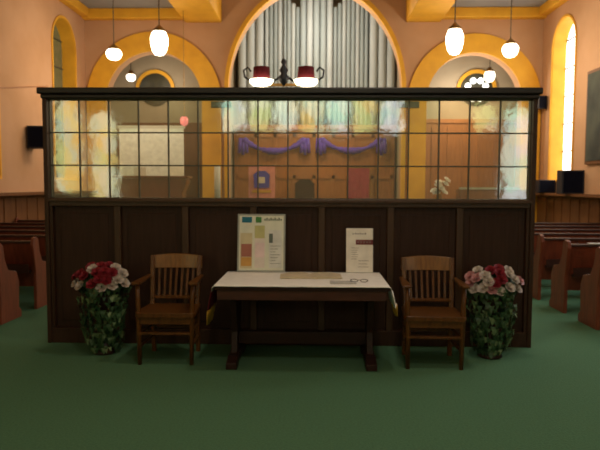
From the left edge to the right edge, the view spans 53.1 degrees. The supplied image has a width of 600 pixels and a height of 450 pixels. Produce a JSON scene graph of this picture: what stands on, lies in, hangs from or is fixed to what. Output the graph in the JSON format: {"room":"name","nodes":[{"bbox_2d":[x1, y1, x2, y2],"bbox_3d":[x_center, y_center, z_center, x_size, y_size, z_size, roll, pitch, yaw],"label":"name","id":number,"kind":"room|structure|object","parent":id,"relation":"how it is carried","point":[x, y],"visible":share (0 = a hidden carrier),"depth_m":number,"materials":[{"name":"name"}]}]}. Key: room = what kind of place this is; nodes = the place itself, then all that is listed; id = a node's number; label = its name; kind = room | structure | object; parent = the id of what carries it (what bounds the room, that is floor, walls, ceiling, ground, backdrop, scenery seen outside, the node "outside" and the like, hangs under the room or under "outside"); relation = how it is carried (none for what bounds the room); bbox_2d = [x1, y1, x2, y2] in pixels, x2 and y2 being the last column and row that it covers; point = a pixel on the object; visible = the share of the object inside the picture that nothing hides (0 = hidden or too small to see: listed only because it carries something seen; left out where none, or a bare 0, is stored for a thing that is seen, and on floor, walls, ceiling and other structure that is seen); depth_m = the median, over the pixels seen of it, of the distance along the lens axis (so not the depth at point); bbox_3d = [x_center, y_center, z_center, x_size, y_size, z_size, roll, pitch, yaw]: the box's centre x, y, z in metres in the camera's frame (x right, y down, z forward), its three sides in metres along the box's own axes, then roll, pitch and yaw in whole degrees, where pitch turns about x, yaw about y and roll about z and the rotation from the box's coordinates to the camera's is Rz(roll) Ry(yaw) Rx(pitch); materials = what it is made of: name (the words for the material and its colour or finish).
{"room":"house of worship","nodes":[
{"label":"house of worship","id":0,"kind":"room"},
{"bbox_2d":[0,0,87,192],"bbox_3d":[-6.524,-2.946,6.226,0.450,8.400,21.500,0,4,1],"label":"wall","id":1,"kind":"structure","parent":0,"point":[25,25],"depth_m":13.46,"materials":[{"name":"paint"}]},
{"bbox_2d":[0,119,1,178],"bbox_3d":[-6.360,-3.070,11.476,0.430,4.350,1.500,0,4,1],"label":"window","id":2,"kind":"structure","parent":1,"relation":"in","point":[0,119],"depth_m":12.29,"materials":[{"name":"paint"}]},
{"bbox_2d":[0,86,47,87],"bbox_3d":[-6.148,-2.768,11.843,0.021,0.824,5.304,0,4,1],"label":"cable","id":3,"kind":"object","parent":1,"relation":"attached to","point":[27,86],"visible":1,"depth_m":13.34,"materials":[{"name":"beige plastic"}]},
{"bbox_2d":[27,126,42,148],"bbox_3d":[-5.930,-1.981,13.586,0.380,0.500,0.375,0,4,-7],"label":"loudspeaker","id":4,"kind":"object","parent":1,"relation":"attached to","point":[34,133],"visible":0.59,"depth_m":13.40,"materials":[{"name":"black plastic"}]},
{"bbox_2d":[0,191,97,222],"bbox_3d":[-6.154,0.491,6.395,0.320,1.520,21.400,0,4,1],"label":"wainscoting","id":5,"kind":"structure","parent":1,"relation":"attached to","point":[23,205],"depth_m":13.26,"materials":[{"name":"brown wood"}]},
{"bbox_2d":[51,15,78,179],"bbox_3d":[-6.263,-3.338,15.516,0.430,4.350,1.500,0,4,1],"label":"window","id":6,"kind":"structure","parent":1,"relation":"in","point":[63,44],"depth_m":16.12,"materials":[{"name":"glass"}]},
{"bbox_2d":[111,55,201,196],"bbox_3d":[-4.145,-4.065,18.651,3.710,7.800,0.150,0,4,1],"label":"wall","id":7,"kind":"structure","parent":0,"point":[121,111],"depth_m":18.60,"materials":[{"name":"beige paint"}]},
{"bbox_2d":[136,70,174,105],"bbox_3d":[-4.472,-4.234,18.537,1.220,1.110,0.070,0,4,1],"label":"window","id":8,"kind":"structure","parent":7,"relation":"in","point":[151,78],"depth_m":18.51,"materials":[{"name":"paint"}]},
{"bbox_2d":[117,123,202,197],"bbox_3d":[-4.129,-1.659,18.645,3.050,3.000,0.180,0,4,1],"label":"trim","id":9,"kind":"structure","parent":7,"relation":"attached to","point":[190,140],"depth_m":18.54,"materials":[{"name":"brown wood"}]},
{"bbox_2d":[230,54,237,197],"bbox_3d":[-2.216,-4.081,19.004,0.130,7.800,3.650,0,4,1],"label":"wall","id":10,"kind":"structure","parent":0,"point":[233,111],"depth_m":19.35,"materials":[{"name":"beige paint"}]},
{"bbox_2d":[0,279,599,449],"bbox_3d":[0.142,1.357,6.352,12.920,0.150,21.500,0,4,1],"label":"floor","id":11,"kind":"structure","parent":0,"point":[545,395],"depth_m":4.86,"materials":[{"name":"green carpet"}]},
{"bbox_2d":[0,244,21,324],"bbox_3d":[-4.890,0.693,7.446,2.601,0.988,0.570,0,4,1],"label":"pew","id":12,"kind":"object","parent":11,"relation":"on","point":[10,310],"visible":1,"depth_m":7.37,"materials":[{"name":"brown wood"}]},
{"bbox_2d":[0,230,44,234],"bbox_3d":[-4.823,0.508,10.229,2.601,0.988,0.570,0,4,1],"label":"pew","id":13,"kind":"object","parent":11,"relation":"on","point":[3,232],"visible":0.02,"depth_m":9.96,"materials":[{"name":"brown wood"}]},
{"bbox_2d":[0,226,44,229],"bbox_3d":[-4.801,0.446,11.157,2.601,0.988,0.570,0,4,1],"label":"pew","id":14,"kind":"object","parent":11,"relation":"on","point":[1,227],"visible":0.02,"depth_m":10.89,"materials":[{"name":"brown wood"}]},
{"bbox_2d":[0,222,44,225],"bbox_3d":[-4.779,0.385,12.084,2.601,0.988,0.570,0,4,1],"label":"pew","id":15,"kind":"object","parent":11,"relation":"on","point":[1,224],"visible":0.02,"depth_m":11.82,"materials":[{"name":"brown wood"}]},
{"bbox_2d":[0,234,45,260],"bbox_3d":[-4.845,0.570,9.301,2.601,0.988,0.570,0,4,1],"label":"pew","id":16,"kind":"object","parent":11,"relation":"on","point":[41,238],"visible":0.02,"depth_m":9.03,"materials":[{"name":"brown wood"}]},
{"bbox_2d":[0,237,46,308],"bbox_3d":[-4.868,0.631,8.374,2.601,0.988,0.570,0,4,1],"label":"pew","id":17,"kind":"object","parent":11,"relation":"on","point":[24,257],"visible":0.65,"depth_m":8.14,"materials":[{"name":"brown wood"}]},
{"bbox_2d":[15,217,44,222],"bbox_3d":[-4.757,0.323,13.012,2.601,0.988,0.570,0,4,1],"label":"pew","id":18,"kind":"object","parent":11,"relation":"on","point":[17,220],"visible":0.15,"depth_m":12.76,"materials":[{"name":"brown wood"}]},
{"bbox_2d":[71,261,131,354],"bbox_3d":[-1.976,0.823,6.042,0.589,0.939,0.483,0,4,1],"label":"flower arrangement","id":19,"kind":"object","parent":11,"relation":"on","point":[103,287],"visible":1,"depth_m":5.93,"materials":[{"name":"green plant"}]},
{"bbox_2d":[131,253,203,364],"bbox_3d":[-1.267,0.809,5.899,0.620,0.995,0.641,0,4,0],"label":"wooden armchair","id":20,"kind":"object","parent":11,"relation":"on","point":[153,313],"visible":1,"depth_m":5.97,"materials":[{"name":"brown wood"}]},
{"bbox_2d":[36,87,542,347],"bbox_3d":[-0.133,-0.074,6.364,5.205,2.700,0.260,0,4,1],"label":"screen","id":21,"kind":"object","parent":11,"relation":"on","point":[80,231],"visible":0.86,"depth_m":6.33,"materials":[{"name":"brown wood"}]},
{"bbox_2d":[213,286,389,370],"bbox_3d":[0.022,0.917,5.835,1.580,0.795,0.920,0,4,1],"label":"table","id":22,"kind":"object","parent":11,"relation":"on","point":[239,337],"visible":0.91,"depth_m":5.62,"materials":[{"name":"brown wood"}]},
{"bbox_2d":[206,271,397,324],"bbox_3d":[0.022,0.714,5.798,1.762,0.397,0.902,0,4,1],"label":"table runner","id":23,"kind":"object","parent":22,"relation":"on","point":[231,278],"visible":0.87,"depth_m":5.62,"materials":[{"name":"white fabric"}]},
{"bbox_2d":[237,214,285,271],"bbox_3d":[-0.400,0.186,6.215,0.495,0.596,0.095,0,4,1],"label":"poster board","id":24,"kind":"object","parent":23,"relation":"on","point":[261,237],"visible":1,"depth_m":6.21,"materials":[{"name":"white"}]},
{"bbox_2d":[241,257,251,265],"bbox_3d":[-0.555,0.379,6.196,0.109,0.090,0.005,0,-4,1],"label":"picture","id":25,"kind":"object","parent":24,"relation":"attached to","point":[245,261],"depth_m":6.19},
{"bbox_2d":[242,217,251,222],"bbox_3d":[-0.549,-0.055,6.228,0.104,0.060,0.005,0,-4,1],"label":"picture","id":26,"kind":"object","parent":24,"relation":"attached to","point":[244,219],"depth_m":6.22},
{"bbox_2d":[256,217,261,222],"bbox_3d":[-0.428,-0.054,6.225,0.059,0.060,0.005,0,-4,1],"label":"picture","id":27,"kind":"object","parent":24,"relation":"attached to","point":[258,219],"depth_m":6.22},
{"bbox_2d":[255,225,264,237],"bbox_3d":[-0.417,0.071,6.215,0.104,0.132,0.005,0,-4,1],"label":"picture","id":28,"kind":"object","parent":24,"relation":"attached to","point":[259,229],"depth_m":6.21},
{"bbox_2d":[255,243,264,256],"bbox_3d":[-0.416,0.260,6.201,0.099,0.150,0.005,0,-4,1],"label":"picture","id":29,"kind":"object","parent":24,"relation":"attached to","point":[259,247],"depth_m":6.20},
{"bbox_2d":[280,272,341,278],"bbox_3d":[0.106,0.494,5.895,0.600,0.026,0.280,0,4,-1],"label":"open book","id":30,"kind":"object","parent":23,"relation":"on","point":[292,275],"visible":1,"depth_m":5.82,"materials":[{"name":"beige paper"}]},
{"bbox_2d":[330,281,356,283],"bbox_3d":[0.397,0.529,5.539,0.240,0.006,0.140,0,4,1],"label":"leaflet","id":31,"kind":"object","parent":23,"relation":"on","point":[331,282],"visible":1,"depth_m":5.51,"materials":[{"name":"white paper"}]},
{"bbox_2d":[346,228,372,272],"bbox_3d":[0.614,0.262,6.197,0.275,0.454,0.062,0,4,1],"label":"notice board","id":32,"kind":"object","parent":23,"relation":"on","point":[359,241],"visible":1,"depth_m":6.19,"materials":[{"name":"beige paper"}]},
{"bbox_2d":[399,256,470,369],"bbox_3d":[1.263,0.827,5.789,0.620,0.995,0.641,0,4,3],"label":"wooden armchair","id":33,"kind":"object","parent":11,"relation":"on","point":[415,318],"visible":1,"depth_m":5.78,"materials":[{"name":"brown wood"}]},
{"bbox_2d":[464,264,523,359],"bbox_3d":[1.891,0.844,5.952,0.578,0.940,0.492,0,4,1],"label":"flower arrangement","id":34,"kind":"object","parent":11,"relation":"on","point":[499,286],"visible":1,"depth_m":5.83,"materials":[{"name":"green plant"}]},
{"bbox_2d":[532,234,599,299],"bbox_3d":[5.037,0.623,9.099,2.970,0.988,0.570,0,4,1],"label":"pew","id":35,"kind":"object","parent":11,"relation":"on","point":[548,253],"visible":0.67,"depth_m":8.91,"materials":[{"name":"brown wood"}]},
{"bbox_2d":[534,233,599,254],"bbox_3d":[5.059,0.561,10.027,2.970,0.988,0.570,0,4,1],"label":"pew","id":36,"kind":"object","parent":11,"relation":"on","point":[546,235],"visible":0.02,"depth_m":9.78,"materials":[{"name":"brown wood"}]},
{"bbox_2d":[534,229,599,232],"bbox_3d":[5.081,0.499,10.954,2.970,0.988,0.570,0,4,1],"label":"pew","id":37,"kind":"object","parent":11,"relation":"on","point":[535,230],"visible":0.04,"depth_m":10.69,"materials":[{"name":"brown wood"}]},
{"bbox_2d":[534,225,599,228],"bbox_3d":[5.103,0.438,11.882,2.970,0.988,0.570,0,4,1],"label":"pew","id":38,"kind":"object","parent":11,"relation":"on","point":[536,226],"visible":0.05,"depth_m":11.61,"materials":[{"name":"brown wood"}]},
{"bbox_2d":[535,222,599,225],"bbox_3d":[5.125,0.376,12.810,2.970,0.988,0.570,0,4,1],"label":"pew","id":39,"kind":"object","parent":11,"relation":"on","point":[536,223],"visible":0.04,"depth_m":12.53,"materials":[{"name":"brown wood"}]},
{"bbox_2d":[549,240,599,312],"bbox_3d":[5.015,0.685,8.171,2.970,0.988,0.570,0,4,1],"label":"pew","id":40,"kind":"object","parent":11,"relation":"on","point":[577,260],"visible":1,"depth_m":8.00,"materials":[{"name":"brown wood"}]},
{"bbox_2d":[578,247,599,329],"bbox_3d":[4.993,0.746,7.244,2.970,0.988,0.570,0,4,1],"label":"pew","id":41,"kind":"object","parent":11,"relation":"on","point":[589,314],"visible":1,"depth_m":7.21,"materials":[{"name":"brown wood"}]},
{"bbox_2d":[79,0,546,7],"bbox_3d":[0.172,-6.227,5.847,13.320,1.950,21.500,0,4,1],"label":"ceiling","id":42,"kind":"structure","parent":0,"point":[88,3],"depth_m":16.08,"materials":[{"name":"beige paint"}]},
{"bbox_2d":[106,0,121,59],"bbox_3d":[-4.485,-4.907,14.417,0.380,1.860,0.380,0,4,1],"label":"pendant lamp","id":43,"kind":"object","parent":42,"relation":"hanging from","point":[113,52],"visible":1,"depth_m":14.36,"materials":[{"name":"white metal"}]},
{"bbox_2d":[243,0,324,86],"bbox_3d":[-0.299,-5.007,11.203,1.558,4.780,0.453,0,4,1],"label":"chandelier","id":44,"kind":"object","parent":42,"relation":"hanging from","point":[261,74],"visible":1,"depth_m":11.25,"materials":[{"name":"black metal"}]},
{"bbox_2d":[502,0,518,57],"bbox_3d":[4.960,-4.862,14.094,0.380,1.830,0.380,0,4,1],"label":"pendant lamp","id":45,"kind":"object","parent":42,"relation":"hanging from","point":[510,49],"visible":1,"depth_m":14.04,"materials":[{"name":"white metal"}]},
{"bbox_2d":[85,0,543,198],"bbox_3d":[0.419,-3.634,16.966,12.920,8.400,0.350,0,4,1],"label":"wall","id":46,"kind":"structure","parent":0,"point":[415,40],"depth_m":16.74,"materials":[{"name":"paint"}]},
{"bbox_2d":[86,32,221,197],"bbox_3d":[-4.109,-2.422,16.939,3.800,5.950,0.080,0,4,1],"label":"trim","id":47,"kind":"structure","parent":46,"relation":"attached to","point":[130,46],"depth_m":16.84,"materials":[{"name":"paint"}]},
{"bbox_2d":[150,0,167,55],"bbox_3d":[-2.987,-4.481,12.706,0.380,1.770,0.380,0,4,1],"label":"pendant lamp","id":48,"kind":"object","parent":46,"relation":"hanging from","point":[158,38],"visible":1,"depth_m":12.62,"materials":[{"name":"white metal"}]},
{"bbox_2d":[180,10,187,125],"bbox_3d":[-3.030,-4.075,15.641,0.220,2.970,0.214,0,4,1],"label":"sanctuary lamp","id":49,"kind":"object","parent":46,"relation":"hanging from","point":[183,120],"visible":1,"depth_m":15.63,"materials":[{"name":"red glass"}]},
{"bbox_2d":[211,101,231,107],"bbox_3d":[-2.197,-3.367,16.791,0.560,0.170,0.160,0,4,1],"label":"trim","id":50,"kind":"structure","parent":46,"relation":"attached to","point":[214,104],"depth_m":16.71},
{"bbox_2d":[168,0,454,22],"bbox_3d":[0.087,-6.053,5.861,7.070,2.300,21.500,0,4,1],"label":"beam","id":51,"kind":"structure","parent":46,"relation":"attached to","point":[195,11],"depth_m":15.63,"materials":[{"name":"paint"}]},
{"bbox_2d":[224,0,405,198],"bbox_3d":[0.411,-3.084,16.767,5.060,7.330,0.120,0,4,1],"label":"trim","id":52,"kind":"structure","parent":46,"relation":"attached to","point":[262,3],"depth_m":16.65,"materials":[{"name":"paint"}]},
{"bbox_2d":[398,101,418,107],"bbox_3d":[3.021,-3.338,16.668,0.560,0.170,0.160,0,4,1],"label":"trim","id":53,"kind":"structure","parent":46,"relation":"attached to","point":[401,104],"depth_m":16.59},
{"bbox_2d":[446,0,463,54],"bbox_3d":[3.174,-4.399,12.263,0.360,1.825,0.360,0,4,1],"label":"pendant lamp","id":54,"kind":"object","parent":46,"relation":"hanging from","point":[454,37],"visible":1,"depth_m":12.19,"materials":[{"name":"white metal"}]},
{"bbox_2d":[406,33,540,221],"bbox_3d":[4.828,-2.338,16.732,3.660,5.880,0.080,0,4,1],"label":"trim","id":55,"kind":"structure","parent":46,"relation":"attached to","point":[523,70],"depth_m":16.61,"materials":[{"name":"paint"}]},
{"bbox_2d":[291,0,351,5],"bbox_3d":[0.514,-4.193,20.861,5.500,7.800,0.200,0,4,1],"label":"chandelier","id":56,"kind":"structure","parent":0,"point":[297,2],"depth_m":20.54,"materials":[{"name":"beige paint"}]},
{"bbox_2d":[392,58,399,198],"bbox_3d":[3.152,-4.051,18.878,0.130,7.800,3.650,0,4,1],"label":"wall","id":57,"kind":"structure","parent":0,"point":[396,113],"depth_m":19.17,"materials":[{"name":"beige paint"}]},
{"bbox_2d":[426,56,516,186],"bbox_3d":[5.062,-4.013,18.434,3.710,7.800,0.150,0,4,1],"label":"wall","id":58,"kind":"structure","parent":0,"point":[449,74],"depth_m":18.35,"materials":[{"name":"beige paint"}]},
{"bbox_2d":[425,119,516,198],"bbox_3d":[5.019,-1.667,18.416,3.150,3.120,0.200,0,4,1],"label":"door","id":59,"kind":"structure","parent":58,"relation":"attached to","point":[453,151],"depth_m":18.32,"materials":[{"name":"brown wood"}]},
{"bbox_2d":[456,69,496,106],"bbox_3d":[5.385,-4.179,18.300,1.220,1.110,0.080,0,4,1],"label":"window","id":60,"kind":"structure","parent":58,"relation":"in","point":[473,78],"depth_m":18.27,"materials":[{"name":"paint"}]},
{"bbox_2d":[539,0,599,193],"bbox_3d":[6.662,-2.873,5.915,0.450,8.400,21.500,0,4,1],"label":"wall","id":61,"kind":"structure","parent":0,"point":[586,13],"depth_m":14.23,"materials":[{"name":"paint"}]},
{"bbox_2d":[59,0,567,19],"bbox_3d":[0.168,-5.114,5.921,12.920,0.280,21.500,0,4,1],"label":"trim","id":62,"kind":"structure","parent":61,"relation":"attached to","point":[541,12],"depth_m":16.31,"materials":[{"name":"paint"}]},
{"bbox_2d":[538,96,546,109],"bbox_3d":[6.543,-3.316,16.257,0.220,0.350,0.235,0,4,1],"label":"loudspeaker","id":63,"kind":"object","parent":61,"relation":"attached to","point":[542,101],"visible":0.68,"depth_m":16.14,"materials":[{"name":"black plastic"}]},
{"bbox_2d":[547,14,576,181],"bbox_3d":[6.843,-3.265,15.208,0.430,4.350,1.500,0,4,1],"label":"window","id":64,"kind":"structure","parent":61,"relation":"in","point":[564,43],"depth_m":15.83,"materials":[{"name":"glass"}]},
{"bbox_2d":[536,193,599,222],"bbox_3d":[6.262,0.561,6.103,0.320,1.520,21.400,0,4,1],"label":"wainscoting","id":65,"kind":"structure","parent":61,"relation":"attached to","point":[551,207],"depth_m":14.63,"materials":[{"name":"brown wood"}]},
{"bbox_2d":[536,180,555,192],"bbox_3d":[6.417,-1.010,15.712,0.440,0.340,0.315,0,4,1],"label":"loudspeaker","id":66,"kind":"object","parent":65,"relation":"on","point":[542,186],"visible":0.82,"depth_m":15.56,"materials":[{"name":"black plastic"}]},
{"bbox_2d":[540,181,554,191],"bbox_3d":[6.413,-1.001,15.562,0.370,0.299,0.014,0,4,1],"label":"grille","id":67,"kind":"object","parent":66,"relation":"attached to","point":[545,186],"depth_m":15.55,"materials":[{"name":"fabric"}]},
{"bbox_2d":[556,170,584,193],"bbox_3d":[6.359,-1.009,14.109,0.520,0.550,0.315,0,4,1],"label":"loudspeaker","id":68,"kind":"object","parent":65,"relation":"on","point":[568,181],"visible":1,"depth_m":13.96,"materials":[{"name":"black plastic"}]},
{"bbox_2d":[563,172,582,192],"bbox_3d":[6.356,-0.999,13.959,0.437,0.484,0.014,0,4,1],"label":"grille","id":69,"kind":"object","parent":68,"relation":"attached to","point":[572,181],"depth_m":13.95,"materials":[{"name":"fabric"}]},
{"bbox_2d":[584,67,599,163],"bbox_3d":[6.561,-2.387,12.917,0.075,2.100,1.700,0,4,1],"label":"framed painting","id":70,"kind":"object","parent":61,"relation":"attached to","point":[592,131],"visible":1,"depth_m":13.38,"materials":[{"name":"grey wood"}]},
{"bbox_3d":[0.482,-8.002,18.604,13.120,0.100,4.200,0,4,1],"label":"ceiling","id":71,"kind":"structure","parent":0,"visible":0},
{"bbox_2d":[126,63,135,81],"bbox_3d":[-5.002,-6.077,17.660,0.280,3.660,0.280,0,4,1],"label":"pendant lamp","id":72,"kind":"object","parent":71,"relation":"hanging from","point":[130,76],"visible":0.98,"depth_m":17.69,"materials":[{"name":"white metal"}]},
{"bbox_2d":[484,64,494,81],"bbox_3d":[5.545,-6.008,17.413,0.320,3.680,0.320,0,4,1],"label":"pendant lamp","id":73,"kind":"object","parent":71,"relation":"hanging from","point":[489,76],"visible":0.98,"depth_m":17.42,"materials":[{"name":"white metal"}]},
{"bbox_3d":[0.423,0.203,18.048,12.920,0.600,6.400,0,4,1],"label":"floor","id":74,"kind":"structure","parent":0,"visible":0},
{"bbox_2d":[117,125,184,175],"bbox_3d":[-4.058,-1.360,16.416,1.840,2.700,0.691,0,4,1],"label":"projection screen","id":75,"kind":"object","parent":74,"relation":"on","point":[153,147],"visible":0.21,"depth_m":16.38,"materials":[{"name":"beige fabric"}]},
{"bbox_2d":[112,176,192,197],"bbox_3d":[-3.832,-0.609,15.540,1.960,1.320,0.800,0,4,1],"label":"upright piano","id":76,"kind":"object","parent":74,"relation":"on","point":[127,186],"visible":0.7,"depth_m":15.37,"materials":[{"name":"brown wood"}]},
{"bbox_2d":[134,167,145,175],"bbox_3d":[-4.129,-1.379,15.495,0.320,0.220,0.024,0,4,1],"label":"sheet music","id":77,"kind":"object","parent":76,"relation":"on","point":[142,169],"visible":0.93,"depth_m":15.48,"materials":[{"name":"white paper"}]},
{"bbox_2d":[214,166,220,197],"bbox_3d":[-2.234,-0.800,16.241,0.320,1.620,0.320,0,4,1],"label":"candle","id":78,"kind":"object","parent":74,"relation":"on","point":[217,181],"visible":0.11,"depth_m":16.15,"materials":[{"name":"white wax"}]},
{"bbox_2d":[249,163,274,197],"bbox_3d":[-1.128,-0.952,17.758,0.860,1.730,0.400,0,4,1],"label":"banner","id":79,"kind":"object","parent":74,"relation":"on","point":[266,174],"visible":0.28,"depth_m":17.66,"materials":[{"name":"orange fabric"}]},
{"bbox_2d":[295,180,313,197],"bbox_3d":[0.134,-0.750,18.267,0.600,1.270,0.550,0,4,1],"label":"chair","id":80,"kind":"object","parent":74,"relation":"on","point":[303,188],"visible":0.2,"depth_m":18.47,"materials":[{"name":"brown wood"}]},
{"bbox_2d":[233,0,396,198],"bbox_3d":[0.484,-4.021,19.631,5.160,7.620,1.480,0,4,1],"label":"pipe organ","id":81,"kind":"object","parent":74,"relation":"on","point":[344,39],"visible":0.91,"depth_m":19.14,"materials":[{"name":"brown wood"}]},
{"bbox_2d":[238,137,309,154],"bbox_3d":[-0.817,-2.490,18.925,2.290,0.572,0.238,0,4,1],"label":"swag","id":82,"kind":"object","parent":81,"relation":"attached to","point":[244,144],"visible":0.98,"depth_m":18.85},
{"bbox_2d":[315,137,386,154],"bbox_3d":[1.608,-2.477,18.868,2.240,0.572,0.238,0,4,1],"label":"swag","id":83,"kind":"object","parent":81,"relation":"attached to","point":[323,143],"visible":0.94,"depth_m":18.79},
{"bbox_2d":[348,165,370,197],"bbox_3d":[1.713,-0.910,17.688,0.627,1.680,0.396,-2,4,-27],"label":"banner","id":84,"kind":"object","parent":74,"relation":"on","point":[358,177],"visible":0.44,"depth_m":17.61,"materials":[{"name":"red fabric"}]},
{"bbox_2d":[456,187,525,198],"bbox_3d":[5.079,-0.471,15.957,1.760,1.060,0.500,0,4,1],"label":"pew","id":85,"kind":"object","parent":74,"relation":"on","point":[474,192],"visible":0.39,"depth_m":16.08,"materials":[{"name":"brown wood"}]},
{"bbox_3d":[3.727,-0.254,15.934,0.800,0.620,0.400,0,4,1],"label":"table","id":86,"kind":"object","parent":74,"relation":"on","visible":0},
{"bbox_2d":[430,177,450,198],"bbox_3d":[3.714,-0.923,15.869,0.547,0.723,0.277,0,4,1],"label":"lily arrangement","id":87,"kind":"object","parent":86,"relation":"on","point":[441,187],"visible":0.72,"depth_m":15.85,"materials":[{"name":"white plant"}]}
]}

